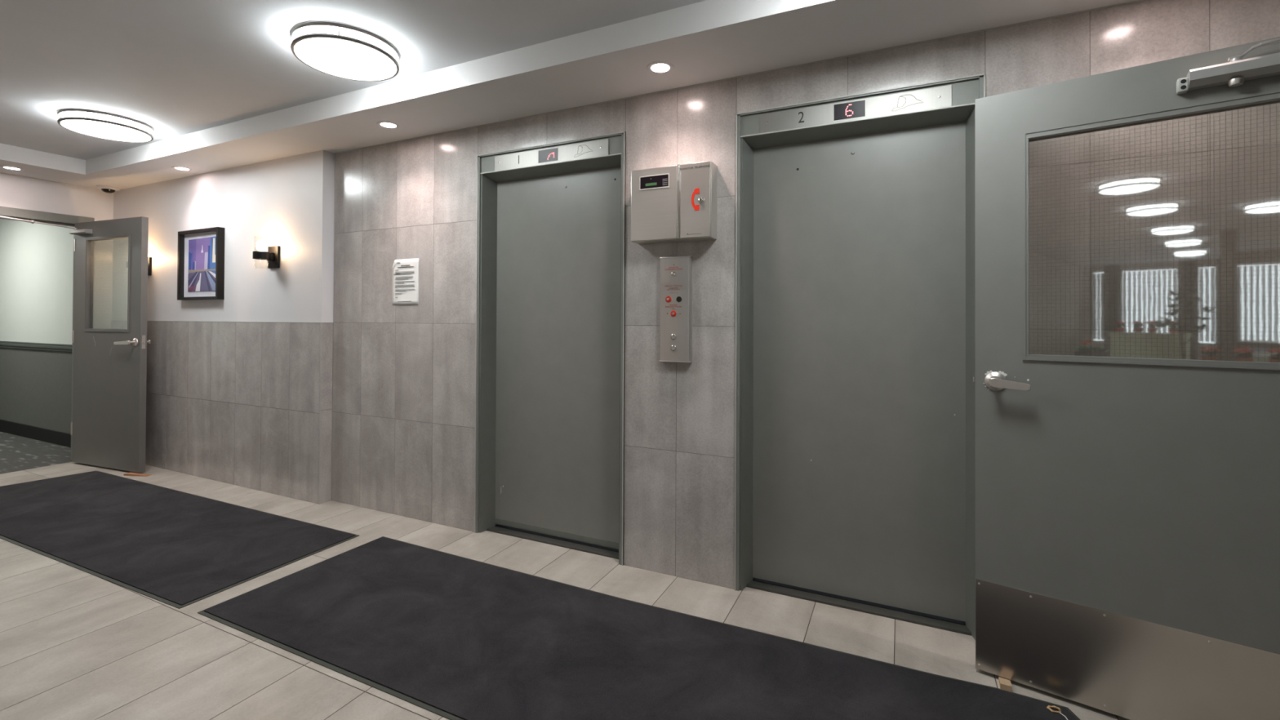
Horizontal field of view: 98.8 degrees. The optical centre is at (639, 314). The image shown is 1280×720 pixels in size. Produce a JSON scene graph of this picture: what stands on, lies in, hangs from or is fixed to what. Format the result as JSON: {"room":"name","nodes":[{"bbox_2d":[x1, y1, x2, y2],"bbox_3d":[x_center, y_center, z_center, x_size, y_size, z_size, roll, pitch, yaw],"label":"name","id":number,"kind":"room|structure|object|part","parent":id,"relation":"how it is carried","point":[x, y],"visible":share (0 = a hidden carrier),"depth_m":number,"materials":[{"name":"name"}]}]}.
{"room":"elevator lobby","nodes":[
{"label":"elevator lobby","id":0,"kind":"room"},
{"bbox_2d":[0,172,113,328],"bbox_3d":[-5.535,0.008,3.799,0.140,2.560,3.000,0,-1,25],"label":"wall","id":1,"kind":"structure","parent":0,"point":[19,192],"depth_m":4.82,"materials":[{"name":"white paint"}]},
{"bbox_2d":[0,206,94,459],"bbox_3d":[-5.237,0.211,4.424,0.162,2.167,1.178,0,-1,25],"label":"trim","id":2,"kind":"structure","parent":1,"relation":"attached to","point":[63,220],"depth_m":4.71,"materials":[{"name":"grey paint"}]},
{"bbox_2d":[0,150,334,478],"bbox_3d":[-6.356,0.053,5.970,9.393,2.500,0.384,0,-1,25],"label":"wall","id":3,"kind":"structure","parent":0,"point":[288,202],"depth_m":4.55,"materials":[{"name":"white paint"}]},
{"bbox_2d":[0,165,23,170],"bbox_3d":[-4.918,-1.143,4.291,0.128,0.004,0.128,0,-1,25],"label":"recessed light","id":4,"kind":"object","parent":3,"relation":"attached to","point":[1,166],"visible":1,"depth_m":4.29,"materials":[{"name":"white"}]},
{"bbox_2d":[0,419,71,447],"bbox_3d":[-7.841,1.236,6.447,6.300,0.128,0.014,0,-1,25],"label":"baseboard","id":5,"kind":"structure","parent":3,"relation":"attached to","point":[61,438],"depth_m":5.69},
{"bbox_2d":[0,341,71,351],"bbox_3d":[-7.840,0.330,6.449,6.300,0.070,0.028,0,-1,25],"label":"trim","id":6,"kind":"structure","parent":3,"relation":"attached to","point":[28,345],"depth_m":5.69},
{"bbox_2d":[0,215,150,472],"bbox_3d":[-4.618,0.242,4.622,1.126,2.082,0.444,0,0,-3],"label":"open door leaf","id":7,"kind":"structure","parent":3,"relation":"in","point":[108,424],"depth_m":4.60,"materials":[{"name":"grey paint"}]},
{"bbox_3d":[-5.023,-0.762,4.572,0.048,0.065,0.465,0,-1,39],"label":"closer arm","id":8,"kind":"part","parent":7,"relation":"part of","materials":[{"name":"grey metal"}]},
{"bbox_3d":[-4.223,0.229,4.469,0.200,0.036,0.014,0,-1,20],"label":"lever","id":9,"kind":"part","parent":7,"relation":"part of","materials":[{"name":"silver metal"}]},
{"bbox_3d":[-4.129,0.227,4.476,0.068,0.068,0.012,0,-1,20],"label":"lever handle","id":10,"kind":"part","parent":7,"relation":"part of","materials":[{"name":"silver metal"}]},
{"bbox_3d":[-4.054,0.225,4.479,0.011,0.110,0.025,0,-1,20],"label":"latch plate","id":11,"kind":"part","parent":7,"relation":"part of","materials":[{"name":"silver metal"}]},
{"bbox_2d":[96,185,119,193],"bbox_3d":[-4.755,-1.112,4.902,0.156,0.054,0.156,0,-1,25],"label":"security camera","id":12,"kind":"object","parent":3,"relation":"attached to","point":[106,188],"visible":1,"depth_m":4.87,"materials":[{"name":"white paint"}]},
{"bbox_2d":[125,257,151,275],"bbox_3d":[-4.320,-0.444,4.713,0.116,0.230,0.147,0,-1,25],"label":"wall sconce","id":13,"kind":"object","parent":3,"relation":"attached to","point":[149,259],"visible":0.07,"depth_m":4.74,"materials":[{"name":"black metal"}]},
{"bbox_2d":[171,166,192,171],"bbox_3d":[-3.578,-1.137,4.281,0.128,0.004,0.128,0,-1,25],"label":"recessed light","id":14,"kind":"object","parent":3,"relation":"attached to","point":[180,168],"visible":1,"depth_m":4.27,"materials":[{"name":"white plastic"}]},
{"bbox_2d":[177,226,224,300],"bbox_3d":[-3.517,-0.398,4.385,0.572,0.560,0.049,0,-1,25],"label":"framed picture","id":15,"kind":"object","parent":3,"relation":"attached to","point":[201,252],"visible":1,"depth_m":4.39,"materials":[{"name":"multicoloured paper"}]},
{"bbox_2d":[187,235,216,291],"bbox_3d":[-3.510,-0.401,4.392,0.397,0.430,0.005,0,-1,25],"label":"print","id":16,"kind":"object","parent":15,"relation":"attached to","point":[202,250],"depth_m":4.39},
{"bbox_2d":[111,320,333,503],"bbox_3d":[-3.515,0.678,4.441,2.958,1.248,0.090,0,-1,25],"label":"wall tile paneling","id":17,"kind":"structure","parent":3,"relation":"attached to","point":[246,404],"depth_m":4.14,"materials":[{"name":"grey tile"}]},
{"bbox_2d":[252,240,279,268],"bbox_3d":[-2.700,-0.443,3.943,0.116,0.230,0.147,0,-1,25],"label":"wall sconce","id":18,"kind":"object","parent":3,"relation":"attached to","point":[273,255],"visible":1,"depth_m":3.96,"materials":[{"name":"black metal"}]},
{"bbox_3d":[-2.709,-0.493,3.924,0.064,0.080,0.064,0,-1,25],"label":"bulb","id":19,"kind":"part","parent":18,"relation":"part of","materials":[{"name":"white glass"}]},
{"bbox_3d":[-2.682,-0.418,3.980,0.044,0.060,0.027,0,-1,25],"label":"arm","id":20,"kind":"part","parent":18,"relation":"part of","materials":[{"name":"black metal"}]},
{"bbox_2d":[376,120,399,128],"bbox_3d":[-1.512,-1.137,3.293,0.128,0.004,0.128,0,-1,25],"label":"recessed light","id":21,"kind":"object","parent":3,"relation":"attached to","point":[388,125],"visible":1,"depth_m":3.29,"materials":[{"name":"white"}]},
{"bbox_2d":[0,0,1137,190],"bbox_3d":[-0.995,-1.209,1.819,9.760,0.120,3.300,0,-1,25],"label":"ceiling","id":22,"kind":"structure","parent":3,"relation":"attached to","point":[707,41],"depth_m":2.63,"materials":[{"name":"white paint"}]},
{"bbox_2d":[646,61,674,74],"bbox_3d":[0.094,-1.136,2.527,0.128,0.004,0.128,0,-1,25],"label":"recessed light","id":23,"kind":"object","parent":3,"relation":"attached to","point":[657,67],"visible":1,"depth_m":2.52,"materials":[{"name":"white"}]},
{"bbox_2d":[0,0,706,159],"bbox_3d":[-3.546,-1.376,-3.499,10.000,0.100,15.100,0,-1,25],"label":"ceiling","id":24,"kind":"structure","parent":0,"point":[176,68],"depth_m":2.61,"materials":[{"name":"white paint"}]},
{"bbox_2d":[57,108,153,142],"bbox_3d":[-3.486,-1.220,3.589,0.452,0.090,0.452,0,-1,25],"label":"ceiling lamp","id":25,"kind":"object","parent":24,"relation":"attached to","point":[98,124],"visible":1,"depth_m":3.49,"materials":[{"name":"white plastic"}]},
{"bbox_2d":[60,120,150,141],"bbox_3d":[-3.486,-1.192,3.589,0.424,0.035,0.424,0,-1,25],"label":"diffuser","id":26,"kind":"object","parent":25,"relation":"attached to","point":[112,130],"depth_m":3.53,"materials":[{"name":"white plastic"}]},
{"bbox_2d":[290,22,399,81],"bbox_3d":[-1.382,-1.219,2.588,0.452,0.090,0.452,0,-1,25],"label":"ceiling lamp","id":27,"kind":"object","parent":24,"relation":"attached to","point":[341,51],"visible":1,"depth_m":2.49,"materials":[{"name":"white plastic"}]},
{"bbox_2d":[294,38,395,79],"bbox_3d":[-1.382,-1.192,2.588,0.424,0.035,0.424,0,-1,25],"label":"diffuser","id":28,"kind":"object","parent":27,"relation":"attached to","point":[342,58],"depth_m":2.53,"materials":[{"name":"white plastic"}]},
{"bbox_2d":[0,431,1129,719],"bbox_3d":[-6.530,1.261,-2.321,16.200,0.060,14.984,0,-1,25],"label":"floor","id":29,"kind":"structure","parent":0,"point":[76,644],"depth_m":2.24,"materials":[{"name":"beige tile"}]},
{"bbox_2d":[123,472,151,476],"bbox_3d":[-4.062,1.292,4.432,0.200,0.015,0.044,0,0,5],"label":"wedge","id":30,"kind":"object","parent":29,"relation":"on","point":[127,473],"visible":1,"depth_m":4.42,"materials":[{"name":"brown wood"}]},
{"bbox_2d":[0,471,359,608],"bbox_3d":[-3.333,1.291,3.491,3.302,0.008,0.960,0,-1,25],"label":"entrance mat","id":31,"kind":"object","parent":29,"relation":"on","point":[179,549],"visible":1,"depth_m":3.21,"materials":[{"name":"carpet"}]},
{"bbox_2d":[197,536,1079,719],"bbox_3d":[-0.194,1.292,2.071,3.368,0.008,0.940,0,-1,25],"label":"entrance mat","id":32,"kind":"object","parent":29,"relation":"on","point":[451,637],"visible":1,"depth_m":2.08,"materials":[{"name":"carpet"}]},
{"bbox_2d":[1046,705,1067,719],"bbox_3d":[1.361,1.288,1.768,0.035,0.010,0.081,0,-1,-21],"label":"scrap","id":33,"kind":"object","parent":32,"relation":"on","point":[1048,707],"visible":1,"depth_m":1.78,"materials":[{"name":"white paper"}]},
{"bbox_2d":[998,676,1012,692],"bbox_3d":[1.280,1.291,1.920,0.034,0.022,0.064,0,-1,28],"label":"wedge","id":34,"kind":"object","parent":29,"relation":"on","point":[1005,684],"visible":1,"depth_m":1.90,"materials":[{"name":"brown wood"}]},
{"bbox_2d":[331,0,1279,589],"bbox_3d":[0.979,0.086,2.528,6.803,2.440,0.300,0,-1,25],"label":"wall","id":35,"kind":"structure","parent":0,"point":[403,392],"depth_m":2.65,"materials":[{"name":"grey tile"}]},
{"bbox_2d":[392,257,418,304],"bbox_3d":[-1.521,-0.211,3.550,0.236,0.296,0.005,0,-1,25],"label":"paper notice","id":36,"kind":"object","parent":35,"relation":"attached to","point":[405,271],"visible":1,"depth_m":3.55,"materials":[{"name":"white paper"}]},
{"bbox_2d":[474,131,625,565],"bbox_3d":[-0.501,0.176,3.141,0.997,2.267,0.158,0,-1,25],"label":"elevator door","id":37,"kind":"structure","parent":35,"relation":"in","point":[550,247],"depth_m":3.18,"materials":[{"name":"grey paint"}]},
{"bbox_2d":[494,138,608,171],"bbox_3d":[-0.514,-0.891,3.084,0.767,0.094,0.008,0,-1,25],"label":"indicator","id":38,"kind":"object","parent":37,"relation":"attached to","point":[598,148],"visible":1,"depth_m":3.07,"materials":[{"name":"metal"}]},
{"bbox_3d":[-0.493,1.300,3.159,0.937,0.019,0.098,0,-1,25],"label":"sill","id":39,"kind":"part","parent":37,"relation":"part of","materials":[{"name":"grey metal"}]},
{"bbox_2d":[631,160,716,244],"bbox_3d":[0.161,-0.543,2.697,0.418,0.359,0.110,0,-1,25],"label":"emergency phone box","id":40,"kind":"object","parent":35,"relation":"attached to","point":[676,203],"visible":1,"depth_m":2.65,"materials":[{"name":"metal"}]},
{"bbox_3d":[0.069,-0.543,2.698,0.249,0.355,0.014,0,-1,25],"label":"panel","id":41,"kind":"part","parent":40,"relation":"part of","materials":[{"name":"metal"}]},
{"bbox_3d":[0.263,-0.543,2.606,0.153,0.355,0.014,0,-1,25],"label":"door","id":42,"kind":"part","parent":40,"relation":"part of","materials":[{"name":"metal"}]},
{"bbox_2d":[658,255,692,363],"bbox_3d":[0.175,-0.025,2.723,0.168,0.524,0.041,0,-1,25],"label":"station","id":43,"kind":"object","parent":35,"relation":"attached to","point":[676,272],"visible":1,"depth_m":2.71,"materials":[{"name":"metal"}]},
{"bbox_2d":[665,296,671,302],"bbox_3d":[0.141,-0.075,2.728,0.032,0.032,0.002,0,-1,25],"label":"switch","id":44,"kind":"object","parent":43,"relation":"attached to","point":[668,299],"depth_m":2.73,"materials":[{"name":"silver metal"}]},
{"bbox_2d":[670,310,676,316],"bbox_3d":[0.165,-0.004,2.716,0.032,0.032,0.002,0,-1,25],"label":"switch","id":45,"kind":"object","parent":43,"relation":"attached to","point":[673,313],"depth_m":2.71,"materials":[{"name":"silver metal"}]},
{"bbox_2d":[671,271,675,277],"bbox_3d":[0.164,-0.199,2.716,0.029,0.029,0.006,0,-1,25],"label":"switch","id":46,"kind":"object","parent":43,"relation":"attached to","point":[673,273],"depth_m":2.71,"materials":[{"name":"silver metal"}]},
{"bbox_2d":[334,0,1147,154],"bbox_3d":[0.919,-1.133,2.401,6.803,0.005,0.004,0,-1,25],"label":"trim","id":47,"kind":"structure","parent":35,"relation":"attached to","point":[1138,1],"depth_m":2.48,"materials":[{"name":"grey paint"}]},
{"bbox_2d":[734,73,985,639],"bbox_3d":[0.943,0.177,2.454,1.013,2.267,0.158,0,-1,25],"label":"elevator door","id":48,"kind":"structure","parent":35,"relation":"in","point":[855,392],"depth_m":2.47,"materials":[{"name":"grey paint"}]},
{"bbox_2d":[760,84,951,133],"bbox_3d":[0.917,-0.890,2.403,0.786,0.094,0.008,0,-1,25],"label":"indicator","id":49,"kind":"object","parent":48,"relation":"attached to","point":[937,97],"visible":1,"depth_m":2.38,"materials":[{"name":"metal"}]},
{"bbox_3d":[0.951,1.301,2.472,0.953,0.019,0.098,0,-1,25],"label":"sill","id":50,"kind":"part","parent":48,"relation":"part of","materials":[{"name":"grey metal"}]},
{"bbox_3d":[0.015,-0.045,-5.207,2.100,2.560,15.100,0,-1,25],"label":"wall","id":51,"kind":"structure","parent":0,"visible":0},
{"bbox_2d":[973,36,1279,719],"bbox_3d":[1.588,0.248,1.720,0.939,2.080,0.120,0,-1,37],"label":"open door leaf","id":52,"kind":"structure","parent":51,"relation":"in","point":[1127,509],"depth_m":1.77,"materials":[{"name":"grey paint"}]},
{"bbox_3d":[1.274,0.240,1.964,0.068,0.068,0.012,0,-1,37],"label":"lever handle","id":53,"kind":"part","parent":52,"relation":"part of","materials":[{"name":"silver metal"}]},
{"bbox_3d":[1.286,0.242,1.905,0.118,0.036,0.014,0,-1,37],"label":"lever","id":54,"kind":"part","parent":52,"relation":"part of","materials":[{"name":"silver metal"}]},
{"bbox_3d":[1.593,1.124,1.717,0.928,0.325,0.002,0,-1,37],"label":"kick plate","id":55,"kind":"part","parent":52,"relation":"part of","materials":[{"name":"metal"}]},
{"bbox_3d":[1.826,-0.758,1.508,0.043,0.051,0.285,1,-1,-42],"label":"closer arm","id":56,"kind":"part","parent":52,"relation":"part of","materials":[{"name":"grey metal"}]}
]}

